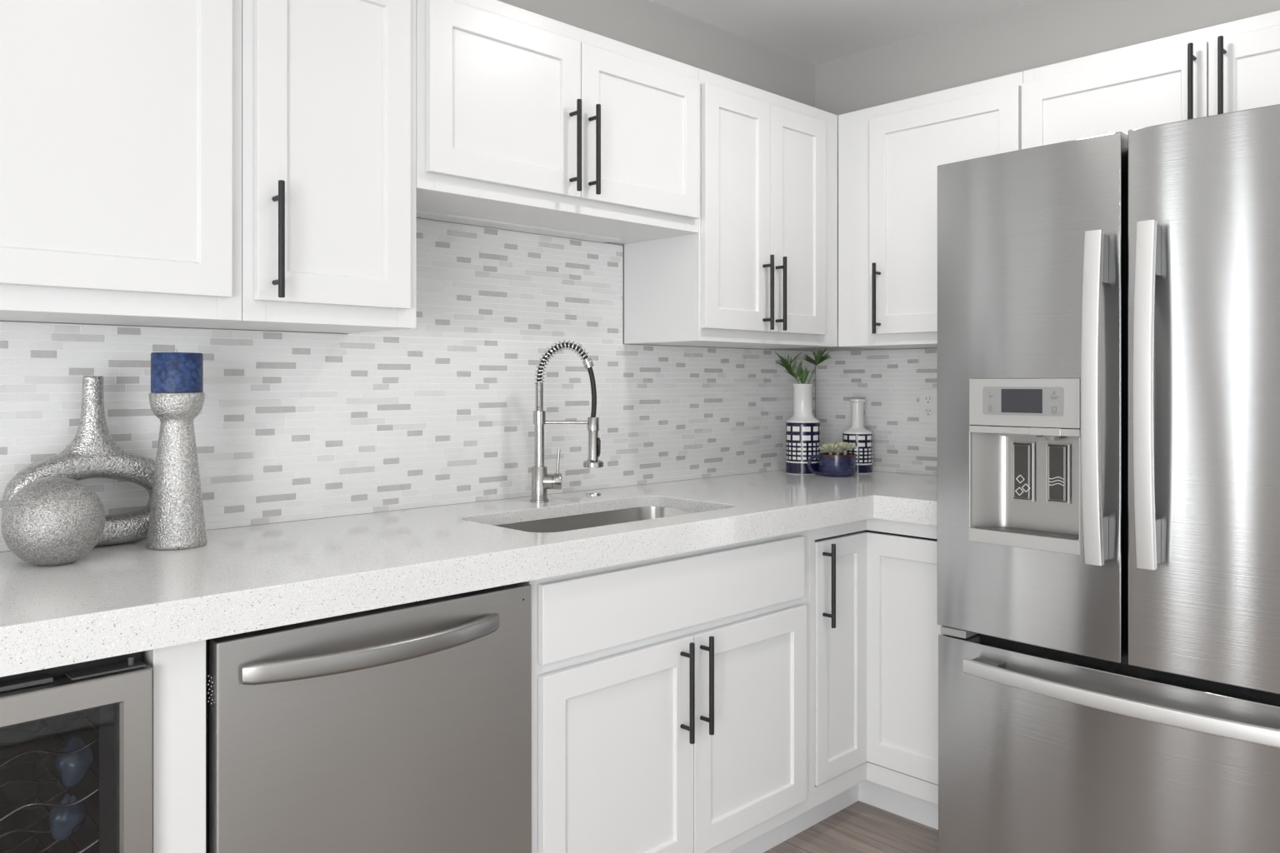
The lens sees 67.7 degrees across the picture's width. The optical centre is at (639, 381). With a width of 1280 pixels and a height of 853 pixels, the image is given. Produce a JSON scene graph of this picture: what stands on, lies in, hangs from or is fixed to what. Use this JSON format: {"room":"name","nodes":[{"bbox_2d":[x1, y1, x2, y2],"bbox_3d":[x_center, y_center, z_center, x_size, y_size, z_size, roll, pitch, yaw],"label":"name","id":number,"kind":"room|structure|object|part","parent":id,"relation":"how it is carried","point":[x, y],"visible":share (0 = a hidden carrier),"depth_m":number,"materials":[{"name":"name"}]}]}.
{"room":"kitchen","nodes":[
{"label":"kitchen","id":0,"kind":"room"},
{"bbox_2d":[0,0,814,351],"bbox_3d":[-1.321,0.024,1.726,5.600,2.415,0.100,0,0,-44],"label":"wall","id":1,"kind":"structure","parent":0,"point":[647,25],"depth_m":3.05,"materials":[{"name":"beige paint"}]},
{"bbox_2d":[0,0,241,327],"bbox_3d":[-1.047,-0.492,1.656,0.608,0.758,0.364,0,0,-44],"label":"upper cabinet","id":2,"kind":"object","parent":1,"relation":"attached to","point":[121,120],"visible":1,"depth_m":1.63,"materials":[{"name":"white paint"}]},
{"bbox_2d":[186,0,415,333],"bbox_3d":[-0.695,-0.492,1.996,0.367,0.758,0.364,0,0,-44],"label":"upper cabinet","id":3,"kind":"object","parent":1,"relation":"attached to","point":[328,87],"visible":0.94,"depth_m":1.89,"materials":[{"name":"white paint"}]},
{"bbox_3d":[-0.677,-0.265,1.787,0.012,0.218,0.038,0,0,-44],"label":"handle","id":4,"kind":"part","parent":3,"relation":"part of","materials":[{"name":"black metal"}]},
{"bbox_3d":[-0.604,-0.491,1.897,0.323,0.678,0.019,0,0,-44],"label":"door","id":5,"kind":"part","parent":3,"relation":"part of","materials":[{"name":"white paint"}]},
{"bbox_2d":[0,218,814,551],"bbox_3d":[-0.467,-0.046,2.477,3.112,0.726,0.007,0,0,-44],"label":"tile backsplash","id":6,"kind":"structure","parent":1,"relation":"attached to","point":[289,427],"depth_m":2.42,"materials":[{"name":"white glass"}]},
{"bbox_2d":[415,0,699,244],"bbox_3d":[-0.243,-0.640,2.433,0.890,0.463,0.364,0,0,-44],"label":"upper cabinet","id":7,"kind":"object","parent":1,"relation":"attached to","point":[527,121],"visible":0.88,"depth_m":2.29,"materials":[{"name":"white paint"}]},
{"bbox_3d":[-0.302,-0.640,2.189,0.422,0.381,0.019,0,0,-44],"label":"door","id":8,"kind":"part","parent":7,"relation":"part of","materials":[{"name":"white paint"}]},
{"bbox_3d":[-0.367,-0.411,2.512,0.787,0.005,0.074,0,0,-44],"label":"mounting rail","id":9,"kind":"part","parent":7,"relation":"part of","materials":[{"name":"white paint"}]},
{"bbox_3d":[-0.154,-0.566,2.292,0.012,0.219,0.038,0,0,-44],"label":"handle","id":10,"kind":"part","parent":7,"relation":"part of","materials":[{"name":"black metal"}]},
{"bbox_3d":[-0.111,-0.566,2.335,0.012,0.219,0.038,0,0,-44],"label":"handle","id":11,"kind":"part","parent":7,"relation":"part of","materials":[{"name":"black metal"}]},
{"bbox_3d":[0.005,-0.640,2.486,0.428,0.381,0.019,0,0,-44],"label":"door","id":12,"kind":"part","parent":7,"relation":"part of","materials":[{"name":"white paint"}]},
{"bbox_2d":[624,68,837,349],"bbox_3d":[0.319,-0.492,2.977,0.671,0.758,0.364,0,0,-44],"label":"upper cabinet","id":13,"kind":"object","parent":1,"relation":"attached to","point":[759,271],"visible":0.91,"depth_m":2.81,"materials":[{"name":"white paint"}]},
{"bbox_3d":[0.280,-0.489,2.752,0.289,0.682,0.019,0,0,-44],"label":"door","id":14,"kind":"part","parent":13,"relation":"part of","materials":[{"name":"white paint"}]},
{"bbox_3d":[0.399,-0.492,2.895,0.671,0.758,0.019,0,0,-44],"label":"frame","id":15,"kind":"part","parent":13,"relation":"part of","materials":[{"name":"white paint"}]},
{"bbox_3d":[0.379,-0.261,2.808,0.012,0.220,0.038,0,0,-44],"label":"handle","id":16,"kind":"part","parent":13,"relation":"part of","materials":[{"name":"black metal"}]},
{"bbox_3d":[0.423,-0.261,2.851,0.012,0.220,0.038,0,0,-44],"label":"handle","id":17,"kind":"part","parent":13,"relation":"part of","materials":[{"name":"black metal"}]},
{"bbox_3d":[0.487,-0.489,2.952,0.281,0.682,0.019,0,0,-44],"label":"door","id":18,"kind":"part","parent":13,"relation":"part of","materials":[{"name":"white paint"}]},
{"bbox_2d":[648,0,1039,64],"bbox_3d":[0.452,-1.223,-0.107,5.600,0.080,5.200,0,0,-44],"label":"ceiling","id":19,"kind":"structure","parent":0,"point":[812,32],"depth_m":3.10,"materials":[{"name":"paint"}]},
{"bbox_2d":[763,800,938,852],"bbox_3d":[0.452,1.262,-0.107,5.600,0.060,5.200,0,0,-44],"label":"floor","id":20,"kind":"structure","parent":0,"point":[859,827],"depth_m":2.58,"materials":[{"name":"brown wood"}]},
{"bbox_2d":[0,651,152,852],"bbox_3d":[-1.118,0.803,1.377,0.594,0.818,0.584,0,0,-44],"label":"wine cooler","id":21,"kind":"object","parent":20,"relation":"on","point":[106,703],"visible":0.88,"depth_m":1.36,"materials":[{"name":"glass"}]},
{"bbox_3d":[-0.965,0.409,1.168,0.424,0.006,0.027,0,0,-44],"label":"trim","id":22,"kind":"part","parent":21,"relation":"part of","materials":[{"name":"silver metal"}]},
{"bbox_2d":[49,793,87,840],"bbox_3d":[-0.842,0.639,1.405,0.047,0.064,0.046,0,0,-44],"label":"bottle","id":23,"kind":"object","parent":21,"relation":"in","point":[63,822],"visible":0.97,"depth_m":1.39,"materials":[{"name":"glass"}]},
{"bbox_2d":[55,736,94,787],"bbox_3d":[-0.835,0.561,1.409,0.051,0.070,0.040,0,0,-24],"label":"bottle","id":24,"kind":"object","parent":21,"relation":"in","point":[72,768],"visible":0.94,"depth_m":1.40,"materials":[{"name":"glass"}]},
{"bbox_2d":[141,640,205,852],"bbox_3d":[-0.890,0.807,1.631,0.074,0.848,0.595,0,0,-44],"label":"filler panel","id":25,"kind":"object","parent":20,"relation":"on","point":[178,671],"visible":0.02,"depth_m":1.42,"materials":[{"name":"white paint"}]},
{"bbox_2d":[205,582,531,852],"bbox_3d":[-0.608,0.808,1.831,0.602,0.846,0.660,0,0,-44],"label":"dishwasher","id":26,"kind":"object","parent":20,"relation":"on","point":[407,727],"visible":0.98,"depth_m":1.62,"materials":[{"name":"silver metal"}]},
{"bbox_3d":[-0.418,0.449,1.601,0.476,0.034,0.064,0,0,-44],"label":"handle","id":27,"kind":"part","parent":26,"relation":"part of","materials":[{"name":"metal"}]},
{"bbox_2d":[522,530,809,852],"bbox_3d":[-0.076,0.808,2.386,0.920,0.848,0.664,0,0,-44],"label":"base cabinet","id":28,"kind":"object","parent":20,"relation":"on","point":[670,694],"visible":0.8,"depth_m":2.13,"materials":[{"name":"white paint"}]},
{"bbox_3d":[-0.040,0.833,2.025,0.434,0.504,0.019,0,0,-44],"label":"door","id":29,"kind":"part","parent":28,"relation":"part of","materials":[{"name":"white paint"}]},
{"bbox_3d":[0.112,0.479,2.173,0.857,0.158,0.018,0,0,-44],"label":"drawer","id":30,"kind":"part","parent":28,"relation":"part of","materials":[{"name":"white paint"}]},
{"bbox_3d":[0.107,0.693,2.128,0.012,0.223,0.038,0,0,-44],"label":"handle","id":31,"kind":"part","parent":28,"relation":"part of","materials":[{"name":"black metal"}]},
{"bbox_3d":[0.153,0.691,2.173,0.012,0.222,0.038,0,0,-44],"label":"handle","id":32,"kind":"part","parent":28,"relation":"part of","materials":[{"name":"black metal"}]},
{"bbox_3d":[0.273,0.833,2.327,0.429,0.504,0.019,0,0,-44],"label":"door","id":33,"kind":"part","parent":28,"relation":"part of","materials":[{"name":"white paint"}]},
{"bbox_2d":[787,518,941,839],"bbox_3d":[0.660,0.808,2.919,0.876,0.848,0.920,0,0,-44],"label":"base cabinet","id":34,"kind":"object","parent":20,"relation":"on","point":[874,630],"visible":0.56,"depth_m":2.62,"materials":[{"name":"white paint"}]},
{"bbox_2d":[0,469,937,677],"bbox_3d":[-0.140,0.350,2.145,3.120,0.064,0.940,0,0,-44],"label":"countertop","id":35,"kind":"structure","parent":34,"relation":"on","point":[114,600],"depth_m":1.75,"materials":[{"name":"white stone"}]},
{"bbox_2d":[0,477,105,566],"bbox_3d":[-1.021,0.242,1.662,0.155,0.150,0.155,0,0,-44],"label":"decorative sphere","id":36,"kind":"object","parent":35,"relation":"on","point":[48,522],"visible":1,"depth_m":1.61,"materials":[{"name":"silver metal"}]},
{"bbox_2d":[1,375,155,546],"bbox_3d":[-1.049,0.153,1.828,0.292,0.326,0.067,0,0,-44],"label":"vase","id":37,"kind":"object","parent":35,"relation":"on","point":[92,452],"visible":0.59,"depth_m":1.81,"materials":[{"name":"silver metal"}]},
{"bbox_2d":[145,392,207,549],"bbox_3d":[-0.893,0.169,1.840,0.107,0.296,0.107,0,0,-44],"label":"candle holder","id":38,"kind":"object","parent":35,"relation":"on","point":[177,521],"visible":1,"depth_m":1.81,"materials":[{"name":"silver metal"}]},
{"bbox_2d":[150,348,203,392],"bbox_3d":[-0.893,-0.021,1.840,0.091,0.085,0.091,0,0,-44],"label":"pillar candle","id":39,"kind":"object","parent":38,"relation":"on","point":[177,372],"visible":1,"depth_m":1.80,"materials":[{"name":"blue wax"}]},
{"bbox_2d":[530,340,603,502],"bbox_3d":[-0.194,0.103,2.522,0.194,0.427,0.053,0,0,1],"label":"kitchen faucet","id":40,"kind":"object","parent":35,"relation":"on","point":[542,481],"visible":1,"depth_m":2.51,"materials":[{"name":"silver metal"}]},
{"bbox_3d":[-0.216,0.213,2.521,0.011,0.068,0.007,0,0,0],"label":"lever","id":41,"kind":"part","parent":40,"relation":"part of","materials":[{"name":"silver metal"}]},
{"bbox_3d":[-0.195,0.109,2.521,0.118,0.008,0.008,0,0,0],"label":"support arm","id":42,"kind":"part","parent":40,"relation":"part of","materials":[{"name":"silver metal"}]},
{"bbox_2d":[585,491,600,495],"bbox_3d":[-0.131,0.314,2.666,0.043,0.008,0.043,0,0,-44],"label":"cover","id":43,"kind":"object","parent":35,"relation":"on","point":[590,493],"visible":1,"depth_m":2.65,"materials":[{"name":"silver metal"}]},
{"bbox_2d":[495,506,699,532],"bbox_3d":[-0.086,0.447,2.324,0.694,0.198,0.377,0,0,-44],"label":"sink","id":44,"kind":"object","parent":35,"relation":"in","point":[628,515],"visible":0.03,"depth_m":2.53,"materials":[{"name":"metal"}]},
{"bbox_2d":[785,384,819,474],"bbox_3d":[0.563,0.163,3.295,0.117,0.309,0.117,0,0,-44],"label":"bottle vase","id":45,"kind":"object","parent":35,"relation":"on","point":[802,429],"visible":0.92,"depth_m":3.25,"materials":[{"name":"white ceramic"}]},
{"bbox_2d":[774,350,804,384],"bbox_3d":[0.515,-0.016,3.287,0.105,0.176,0.045,0,0,3],"label":"sprig","id":46,"kind":"object","parent":45,"relation":"in","point":[785,362],"visible":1,"depth_m":3.29,"materials":[{"name":"green plant"}]},
{"bbox_2d":[799,366,809,384],"bbox_3d":[0.568,0.010,3.299,0.028,0.124,0.051,0,0,-44],"label":"sprig","id":47,"kind":"object","parent":45,"relation":"in","point":[805,374],"visible":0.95,"depth_m":3.29,"materials":[{"name":"green plant"}]},
{"bbox_2d":[803,347,831,384],"bbox_3d":[0.612,-0.024,3.290,0.098,0.192,0.095,0,0,8],"label":"sprig","id":48,"kind":"object","parent":45,"relation":"in","point":[818,357],"visible":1,"depth_m":3.28,"materials":[{"name":"green plant"}]},
{"bbox_2d":[807,452,855,477],"bbox_3d":[0.652,0.280,3.201,0.160,0.074,0.125,0,0,-44],"label":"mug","id":49,"kind":"object","parent":35,"relation":"on","point":[837,464],"visible":0.98,"depth_m":3.16,"materials":[{"name":"blue ceramic"}]},
{"bbox_3d":[0.585,0.280,3.190,0.052,0.069,0.012,0,0,-16],"label":"handle","id":50,"kind":"part","parent":49,"relation":"part of","materials":[{"name":"blue ceramic"}]},
{"bbox_2d":[818,443,841,454],"bbox_3d":[0.638,0.230,3.210,0.080,0.045,0.078,0,0,-18],"label":"succulent","id":51,"kind":"object","parent":49,"relation":"on","point":[830,448],"visible":1,"depth_m":3.19,"materials":[{"name":"green plant"}]},
{"bbox_2d":[835,441,856,454],"bbox_3d":[0.692,0.227,3.212,0.068,0.051,0.076,0,0,26],"label":"succulent","id":52,"kind":"object","parent":49,"relation":"in","point":[845,447],"visible":0.98,"depth_m":3.20,"materials":[{"name":"green plant"}]},
{"bbox_2d":[842,399,872,474],"bbox_3d":[0.757,0.189,3.316,0.102,0.256,0.102,0,0,-44],"label":"bottle vase","id":53,"kind":"object","parent":35,"relation":"on","point":[861,437],"visible":0.78,"depth_m":3.28,"materials":[{"name":"white ceramic"}]},
{"bbox_3d":[0.503,0.542,2.532,0.012,0.222,0.038,0,0,-44],"label":"handle","id":54,"kind":"part","parent":34,"relation":"part of","materials":[{"name":"black metal"}]},
{"bbox_3d":[0.549,0.750,2.615,0.238,0.646,0.019,0,0,-44],"label":"door","id":55,"kind":"part","parent":34,"relation":"part of","materials":[{"name":"white paint"}]},
{"bbox_3d":[0.742,0.750,2.599,0.019,0.646,0.312,0,0,-44],"label":"door","id":56,"kind":"part","parent":34,"relation":"part of","materials":[{"name":"white paint"}]},
{"bbox_2d":[937,104,1279,852],"bbox_3d":[1.269,0.358,2.223,0.907,1.746,0.854,0,0,-44],"label":"refrigerator","id":57,"kind":"object","parent":20,"relation":"on","point":[1108,305],"visible":1,"depth_m":1.96,"materials":[{"name":"silver metal"}]},
{"bbox_3d":[0.779,0.650,2.166,0.038,0.022,0.060,0,0,-44],"label":"handle mount","id":58,"kind":"part","parent":57,"relation":"part of","materials":[{"name":"silver metal"}]},
{"bbox_3d":[0.845,0.044,2.108,0.002,0.063,0.181,0,0,-44],"label":"control panel","id":59,"kind":"part","parent":57,"relation":"part of","materials":[{"name":"grey plastic"}]},
{"bbox_3d":[0.874,0.033,2.143,0.086,1.096,0.421,0,0,-44],"label":"door","id":60,"kind":"part","parent":57,"relation":"part of","materials":[{"name":"metal"}]},
{"bbox_3d":[0.926,0.033,1.952,0.037,0.685,0.034,0,0,-44],"label":"handle","id":61,"kind":"part","parent":57,"relation":"part of","materials":[{"name":"metal"}]},
{"bbox_3d":[0.950,-0.254,1.975,0.042,0.101,0.026,0,0,-44],"label":"handle mount","id":62,"kind":"part","parent":57,"relation":"part of","materials":[{"name":"silver metal"}]},
{"bbox_3d":[0.950,0.326,1.975,0.042,0.091,0.026,0,0,-44],"label":"handle mount","id":63,"kind":"part","parent":57,"relation":"part of","materials":[{"name":"silver metal"}]},
{"bbox_3d":[1.026,0.870,1.986,0.086,0.532,0.852,0,0,-44],"label":"drawer","id":64,"kind":"part","parent":57,"relation":"part of","materials":[{"name":"metal"}]},
{"bbox_3d":[0.964,0.650,1.927,0.047,0.031,0.671,0,0,-44],"label":"handle","id":65,"kind":"part","parent":57,"relation":"part of","materials":[{"name":"metal"}]},
{"bbox_3d":[0.996,0.027,1.880,0.037,0.688,0.034,0,0,-44],"label":"handle","id":66,"kind":"part","parent":57,"relation":"part of","materials":[{"name":"metal"}]},
{"bbox_3d":[1.020,-0.262,1.903,0.042,0.101,0.026,0,0,-44],"label":"handle mount","id":67,"kind":"part","parent":57,"relation":"part of","materials":[{"name":"silver metal"}]},
{"bbox_3d":[1.020,0.320,1.903,0.042,0.091,0.026,0,0,-44],"label":"handle mount","id":68,"kind":"part","parent":57,"relation":"part of","materials":[{"name":"silver metal"}]},
{"bbox_3d":[1.176,0.033,1.831,0.086,1.096,0.420,0,0,-44],"label":"door","id":69,"kind":"part","parent":57,"relation":"part of","materials":[{"name":"metal"}]},
{"bbox_2d":[815,0,1279,418],"bbox_3d":[2.429,0.024,1.805,0.100,2.415,5.000,0,0,-44],"label":"wall","id":70,"kind":"structure","parent":0,"point":[1040,33],"depth_m":3.05,"materials":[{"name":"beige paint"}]},
{"bbox_2d":[815,348,937,475],"bbox_3d":[0.985,0.103,3.220,0.007,0.428,0.941,0,0,-44],"label":"tile backsplash","id":71,"kind":"structure","parent":70,"relation":"attached to","point":[890,382],"depth_m":3.34,"materials":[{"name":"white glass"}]},
{"bbox_2d":[919,389,937,423],"bbox_3d":[0.975,0.084,3.219,0.009,0.116,0.070,0,0,-44],"label":"wall outlet","id":72,"kind":"object","parent":71,"relation":"attached to","point":[927,397],"visible":0.92,"depth_m":3.22,"materials":[{"name":"plastic"}]},
{"bbox_2d":[924,395,933,404],"bbox_3d":[0.973,0.063,3.217,0.003,0.033,0.033,0,0,-44],"label":"receptacle","id":73,"kind":"object","parent":72,"relation":"attached to","point":[928,399],"depth_m":3.21,"materials":[{"name":"plastic"}]},
{"bbox_2d":[924,407,933,417],"bbox_3d":[0.973,0.104,3.217,0.003,0.033,0.033,0,0,-44],"label":"receptacle","id":74,"kind":"object","parent":72,"relation":"attached to","point":[928,412],"depth_m":3.21,"materials":[{"name":"plastic"}]},
{"bbox_2d":[838,71,1023,349],"bbox_3d":[0.951,-0.492,2.986,0.363,0.758,0.614,0,0,-44],"label":"upper cabinet","id":75,"kind":"object","parent":70,"relation":"attached to","point":[890,155],"visible":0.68,"depth_m":2.94,"materials":[{"name":"white paint"}]},
{"bbox_3d":[0.737,-0.258,2.974,0.038,0.220,0.012,0,0,-44],"label":"handle","id":76,"kind":"part","parent":75,"relation":"part of","materials":[{"name":"black metal"}]},
{"bbox_2d":[1021,10,1279,149],"bbox_3d":[1.490,-0.715,2.429,0.363,0.313,0.932,0,0,-44],"label":"upper cabinet","id":77,"kind":"object","parent":70,"relation":"attached to","point":[1234,66],"visible":0.57,"depth_m":2.42,"materials":[{"name":"white paint"}]},
{"bbox_3d":[1.232,-0.708,2.503,0.019,0.249,0.461,0,0,-44],"label":"door","id":78,"kind":"part","parent":77,"relation":"part of","materials":[{"name":"white paint"}]},
{"bbox_3d":[1.407,-0.715,2.350,0.019,0.313,0.932,0,0,-44],"label":"frame","id":79,"kind":"part","parent":77,"relation":"part of","materials":[{"name":"white paint"}]},
{"bbox_3d":[1.353,-0.714,2.337,0.038,0.222,0.012,0,0,-44],"label":"handle","id":80,"kind":"part","parent":77,"relation":"part of","materials":[{"name":"black metal"}]},
{"bbox_3d":[1.398,-0.714,2.290,0.038,0.222,0.012,0,0,-44],"label":"handle","id":81,"kind":"part","parent":77,"relation":"part of","materials":[{"name":"black metal"}]},
{"bbox_3d":[1.554,-0.708,2.169,0.019,0.249,0.460,0,0,-44],"label":"door","id":82,"kind":"part","parent":77,"relation":"part of","materials":[{"name":"white paint"}]}
]}

